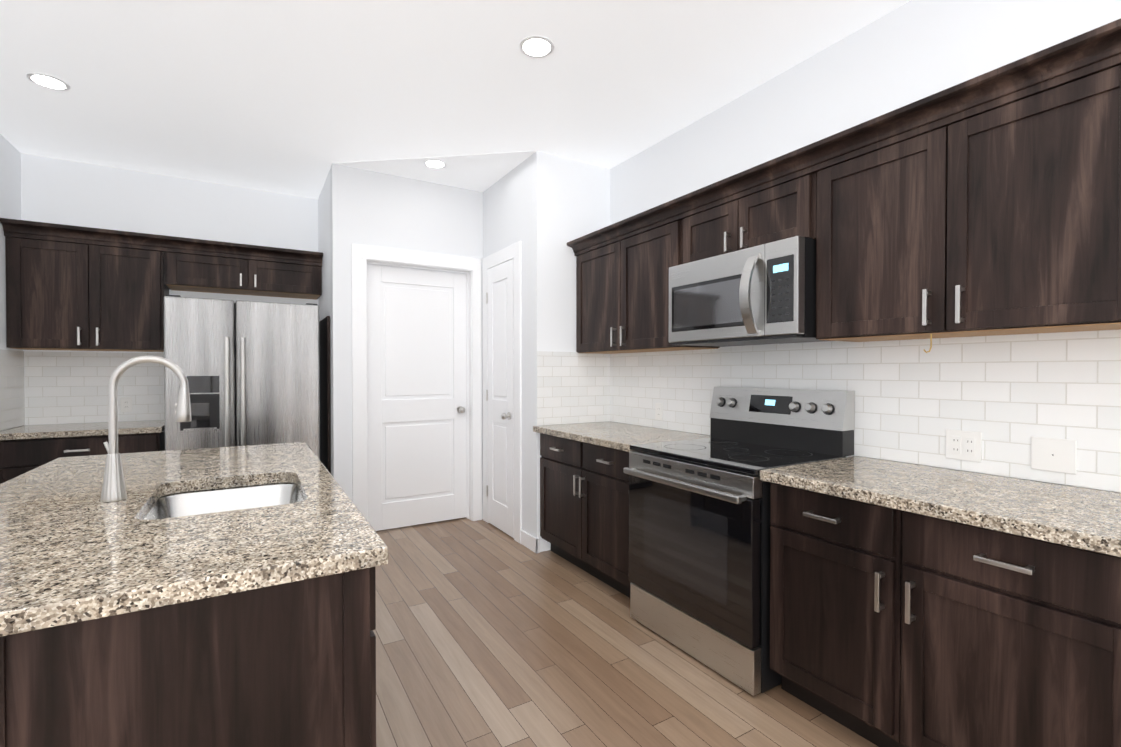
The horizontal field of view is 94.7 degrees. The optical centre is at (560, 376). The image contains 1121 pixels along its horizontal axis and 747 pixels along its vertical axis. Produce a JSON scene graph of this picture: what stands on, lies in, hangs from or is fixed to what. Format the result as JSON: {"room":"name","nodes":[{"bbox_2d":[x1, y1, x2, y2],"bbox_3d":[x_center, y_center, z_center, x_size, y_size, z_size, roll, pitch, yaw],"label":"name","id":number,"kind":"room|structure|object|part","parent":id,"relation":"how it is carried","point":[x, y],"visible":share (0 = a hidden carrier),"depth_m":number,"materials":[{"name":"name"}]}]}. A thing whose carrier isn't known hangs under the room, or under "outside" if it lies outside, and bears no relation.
{"room":"kitchen","nodes":[
{"label":"kitchen","id":0,"kind":"room"},
{"bbox_2d":[0,134,22,430],"bbox_3d":[-1.629,-0.131,-0.143,0.120,2.880,8.990,0,1,-31],"label":"wall","id":1,"kind":"structure","parent":0,"point":[10,180],"depth_m":3.49,"materials":[{"name":"white paint"}]},
{"bbox_2d":[0,349,24,430],"bbox_3d":[-3.352,0.094,2.856,0.007,0.532,2.061,0,1,-31],"label":"backsplash","id":2,"kind":"structure","parent":1,"relation":"attached to","point":[12,399],"depth_m":3.54,"materials":[{"name":"tile"}]},
{"bbox_2d":[21,153,317,424],"bbox_3d":[-2.335,-0.183,4.742,3.940,2.880,0.128,0,1,-31],"label":"wall","id":3,"kind":"structure","parent":0,"point":[65,386],"depth_m":4.04,"materials":[{"name":"white paint"}]},
{"bbox_2d":[3,230,168,351],"bbox_3d":[-3.440,-0.583,3.815,0.848,0.770,0.326,0,1,-31],"label":"upper cabinet","id":4,"kind":"object","parent":3,"relation":"attached to","point":[74,288],"depth_m":3.66,"materials":[{"name":"brown wood"}]},
{"bbox_2d":[24,351,163,424],"bbox_3d":[-3.508,0.082,3.969,0.871,0.532,0.007,0,1,-31],"label":"backsplash","id":5,"kind":"structure","parent":3,"relation":"attached to","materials":[{"name":"tile"}]},
{"bbox_2d":[120,397,131,411],"bbox_3d":[-3.388,0.219,4.033,0.072,0.116,0.008,0,1,-31],"label":"electrical outlet","id":6,"kind":"object","parent":3,"relation":"attached to","point":[125,404],"visible":1,"depth_m":4.03,"materials":[{"name":"white plastic"}]},
{"bbox_2d":[164,246,259,295],"bbox_3d":[-2.814,-0.837,4.189,0.606,0.270,0.326,0,1,-31],"label":"upper cabinet","id":7,"kind":"object","parent":3,"relation":"attached to","point":[209,271],"depth_m":4.06,"materials":[{"name":"brown wood"}]},
{"bbox_2d":[260,254,321,299],"bbox_3d":[-2.399,-0.840,4.437,0.605,0.270,0.326,0,1,-31],"label":"upper cabinet","id":8,"kind":"object","parent":3,"relation":"attached to","point":[300,278],"depth_m":4.35,"materials":[{"name":"brown wood"}]},
{"bbox_2d":[318,170,331,474],"bbox_3d":[-1.953,-0.180,4.416,0.120,2.880,0.840,0,1,-31],"label":"wall","id":9,"kind":"structure","parent":0,"point":[324,298],"depth_m":4.28,"materials":[{"name":"white paint"}]},
{"bbox_2d":[330,163,482,518],"bbox_3d":[-1.234,-0.178,4.288,1.220,2.880,0.120,0,1,-31],"label":"wall","id":10,"kind":"structure","parent":0,"point":[372,208],"depth_m":4.05,"materials":[{"name":"white paint"}]},
{"bbox_2d":[351,244,481,520],"bbox_3d":[-1.183,0.118,4.314,1.065,2.287,0.143,0,1,-31],"label":"door frame","id":11,"kind":"structure","parent":10,"relation":"attached to","point":[362,256],"depth_m":4.23,"materials":[{"name":"white paint"}]},
{"bbox_2d":[367,264,466,530],"bbox_3d":[-1.183,0.175,4.338,0.859,2.148,0.103,0,1,-31],"label":"door","id":12,"kind":"structure","parent":10,"relation":"in","point":[416,404],"depth_m":4.34,"materials":[{"name":"white paint"}]},
{"bbox_2d":[0,0,909,198],"bbox_3d":[0.029,-1.631,0.907,4.060,0.103,9.110,0,1,-31],"label":"ceiling","id":13,"kind":"structure","parent":0,"point":[295,97],"depth_m":2.77,"materials":[{"name":"white paint"}]},
{"bbox_2d":[26,73,69,90],"bbox_3d":[-2.780,-1.600,2.807,0.170,0.005,0.170,0,1,-31],"label":"recessed light","id":14,"kind":"object","parent":13,"relation":"in","point":[48,81],"visible":1,"depth_m":2.80,"materials":[{"name":"white paint"}]},
{"bbox_2d":[424,159,445,167],"bbox_3d":[-0.951,-1.612,3.918,0.170,0.005,0.170,0,1,-31],"label":"recessed light","id":15,"kind":"object","parent":13,"relation":"in","point":[432,163],"visible":1,"depth_m":3.91,"materials":[{"name":"white paint"}]},
{"bbox_2d":[519,36,553,57],"bbox_3d":[-0.115,-1.597,2.507,0.170,0.005,0.170,0,1,-31],"label":"recessed light","id":16,"kind":"object","parent":13,"relation":"in","point":[536,46],"visible":1,"depth_m":2.50,"materials":[{"name":"white paint"}]},
{"bbox_2d":[482,151,609,551],"bbox_3d":[-0.183,-0.179,4.337,0.668,2.880,1.118,0,1,-31],"label":"wall block","id":17,"kind":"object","parent":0,"point":[541,210],"visible":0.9,"depth_m":3.85,"materials":[{"name":"white paint"}]},
{"bbox_2d":[486,259,513,537],"bbox_3d":[-0.520,0.171,4.199,0.084,2.160,0.510,0,1,-31],"label":"pantry door","id":18,"kind":"structure","parent":17,"relation":"attached to","point":[500,338],"depth_m":4.19,"materials":[{"name":"white paint"}]},
{"bbox_3d":[-0.487,0.119,4.215,0.018,2.287,0.734,0,1,-31],"label":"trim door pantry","id":19,"kind":"part","parent":17,"relation":"part of","materials":[{"name":"white paint"}]},
{"bbox_2d":[521,530,539,552],"bbox_3d":[0.250,1.249,0.569,3.819,0.105,8.009,0,1,-31],"label":"baseboard","id":20,"kind":"structure","parent":17,"relation":"attached to","point":[530,542],"depth_m":3.77,"materials":[{"name":"white paint"}]},
{"bbox_2d":[537,351,609,425],"bbox_3d":[0.107,0.083,3.865,0.640,0.532,0.007,0,1,-31],"label":"backsplash","id":21,"kind":"structure","parent":17,"relation":"attached to","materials":[{"name":"tile"}]},
{"bbox_2d":[373,517,877,746],"bbox_3d":[0.029,1.347,0.939,4.060,0.100,9.110,0,1,-31],"label":"floor","id":22,"kind":"structure","parent":0,"point":[488,634],"depth_m":2.27,"materials":[{"name":"brown wood"}]},
{"bbox_2d":[0,430,164,483],"bbox_3d":[-3.348,0.831,3.683,0.854,0.875,0.672,0,1,-31],"label":"base cabinet","id":23,"kind":"object","parent":22,"relation":"on","point":[19,457],"visible":0.21,"depth_m":3.37,"materials":[{"name":"brown wood"}]},
{"bbox_2d":[0,420,164,439],"bbox_3d":[-3.344,0.373,3.687,0.872,0.040,0.662,0,1,-31],"label":"countertop","id":24,"kind":"structure","parent":23,"relation":"on","point":[73,430],"depth_m":3.53,"materials":[{"name":"stone"}]},
{"bbox_2d":[0,570,375,746],"bbox_3d":[-1.234,0.852,1.810,0.757,0.874,1.936,0,1,-31],"label":"kitchen island","id":25,"kind":"object","parent":22,"relation":"on","point":[285,666],"depth_m":1.01,"materials":[{"name":"brown wood"}]},
{"bbox_2d":[0,442,387,637],"bbox_3d":[-1.332,0.393,1.750,1.012,0.040,2.000,0,1,-31],"label":"island countertop","id":26,"kind":"structure","parent":25,"relation":"on","point":[69,557],"depth_m":1.20,"materials":[{"name":"beige stone"}]},
{"bbox_2d":[101,355,190,501],"bbox_3d":[-1.298,0.154,1.624,0.228,0.440,0.096,0,1,-31],"label":"faucet","id":27,"kind":"object","parent":26,"relation":"on","point":[113,488],"visible":1,"depth_m":1.57,"materials":[{"name":"silver metal"}]},
{"bbox_2d":[136,478,307,521],"bbox_3d":[-1.078,0.516,1.685,0.480,0.228,0.615,0,1,-31],"label":"sink","id":28,"kind":"object","parent":26,"relation":"in","point":[265,491],"depth_m":1.90,"materials":[{"name":"silver metal"}]},
{"bbox_2d":[164,295,319,459],"bbox_3d":[-2.458,0.341,4.058,0.960,1.807,0.883,0,1,-31],"label":"refrigerator","id":29,"kind":"object","parent":22,"relation":"on","point":[251,369],"visible":0.65,"depth_m":3.71,"materials":[{"name":"silver metal"}]},
{"bbox_2d":[319,316,330,473],"bbox_3d":[-2.017,0.393,4.387,0.021,1.735,0.827,0,1,-31],"label":"end panel","id":30,"kind":"object","parent":22,"relation":"on","point":[325,413],"visible":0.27,"depth_m":4.14,"materials":[{"name":"brown wood"}]},
{"bbox_2d":[540,433,630,597],"bbox_3d":[0.388,0.834,3.387,0.672,0.875,1.109,0,1,-31],"label":"base cabinet","id":31,"kind":"object","parent":22,"relation":"on","point":[584,506],"visible":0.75,"depth_m":3.18,"materials":[{"name":"brown wood"}]},
{"bbox_2d":[533,421,709,451],"bbox_3d":[0.382,0.376,3.383,0.682,0.040,1.119,0,1,-31],"label":"countertop","id":32,"kind":"structure","parent":31,"relation":"on","point":[618,436],"depth_m":3.24,"materials":[{"name":"stone"}]},
{"bbox_2d":[623,387,854,695],"bbox_3d":[0.834,0.667,2.541,0.758,1.203,0.790,0,1,-31],"label":"range","id":33,"kind":"object","parent":22,"relation":"on","point":[699,544],"visible":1,"depth_m":2.36,"materials":[{"name":"silver metal"}]},
{"bbox_2d":[770,482,925,746],"bbox_3d":[1.245,0.849,1.997,0.635,0.876,0.562,0,1,-31],"label":"base cabinet","id":34,"kind":"object","parent":22,"relation":"on","point":[890,627],"depth_m":1.79,"materials":[{"name":"brown wood"}]},
{"bbox_2d":[760,456,1120,556],"bbox_3d":[1.816,0.402,0.994,0.682,0.040,2.862,0,1,-31],"label":"countertop","id":35,"kind":"structure","parent":34,"relation":"on","point":[1089,519],"depth_m":1.63,"materials":[{"name":"stone"}]},
{"bbox_2d":[926,516,1120,746],"bbox_3d":[1.494,0.853,1.581,0.635,0.876,0.702,0,1,-31],"label":"base cabinet","id":36,"kind":"object","parent":22,"relation":"on","point":[1023,634],"depth_m":1.40,"materials":[{"name":"brown wood"}]},
{"bbox_2d":[610,0,1120,492],"bbox_3d":[1.718,-0.153,1.937,0.120,2.880,9.110,0,1,-31],"label":"wall","id":37,"kind":"structure","parent":0,"point":[906,54],"depth_m":2.40,"materials":[{"name":"white paint"}]},
{"bbox_2d":[573,210,718,353],"bbox_3d":[0.531,-0.548,3.472,0.325,0.745,1.101,0,1,-31],"label":"upper cabinet","id":38,"kind":"object","parent":37,"relation":"attached to","point":[622,280],"depth_m":3.33,"materials":[{"name":"brown wood"}]},
{"bbox_2d":[679,162,814,264],"bbox_3d":[1.022,-0.759,2.652,0.325,0.304,0.800,0,1,-31],"label":"upper cabinet","id":39,"kind":"object","parent":37,"relation":"attached to","point":[781,206],"depth_m":2.50,"materials":[{"name":"brown wood"}]},
{"bbox_2d":[669,236,826,346],"bbox_3d":[0.945,-0.386,2.608,0.504,0.430,0.790,0,1,-31],"label":"microwave","id":40,"kind":"object","parent":39,"relation":"attached to","point":[763,294],"visible":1,"depth_m":2.37,"materials":[{"name":"silver metal"}]},
{"bbox_2d":[610,329,1120,491],"bbox_3d":[2.012,0.110,1.324,0.007,0.532,6.311,0,1,-31],"label":"backsplash","id":41,"kind":"structure","parent":37,"relation":"attached to","point":[1008,396],"depth_m":2.10,"materials":[{"name":"tile"}]},
{"bbox_2d":[655,403,662,419],"bbox_3d":[0.674,0.240,3.537,0.008,0.116,0.072,0,1,-31],"label":"electrical outlet","id":42,"kind":"object","parent":41,"relation":"attached to","point":[658,411],"visible":1,"depth_m":3.53,"materials":[{"name":"white plastic"}]},
{"bbox_2d":[946,429,981,461],"bbox_3d":[1.580,0.271,2.028,0.008,0.116,0.118,0,1,-31],"label":"electrical outlet","id":43,"kind":"object","parent":41,"relation":"attached to","point":[964,445],"visible":1,"depth_m":2.02,"materials":[{"name":"white plastic"}]},
{"bbox_2d":[1031,436,1076,473],"bbox_3d":[1.717,0.273,1.802,0.007,0.116,0.118,0,1,-31],"label":"outlet plate","id":44,"kind":"object","parent":41,"relation":"attached to","point":[1053,454],"visible":1,"depth_m":1.80,"materials":[{"name":"white plastic"}]},
{"bbox_2d":[813,46,1120,341],"bbox_3d":[1.484,-0.531,1.885,0.325,0.745,0.990,0,1,-31],"label":"upper cabinet","id":45,"kind":"object","parent":37,"relation":"attached to","point":[987,203],"depth_m":1.72,"materials":[{"name":"brown wood"}]}
]}

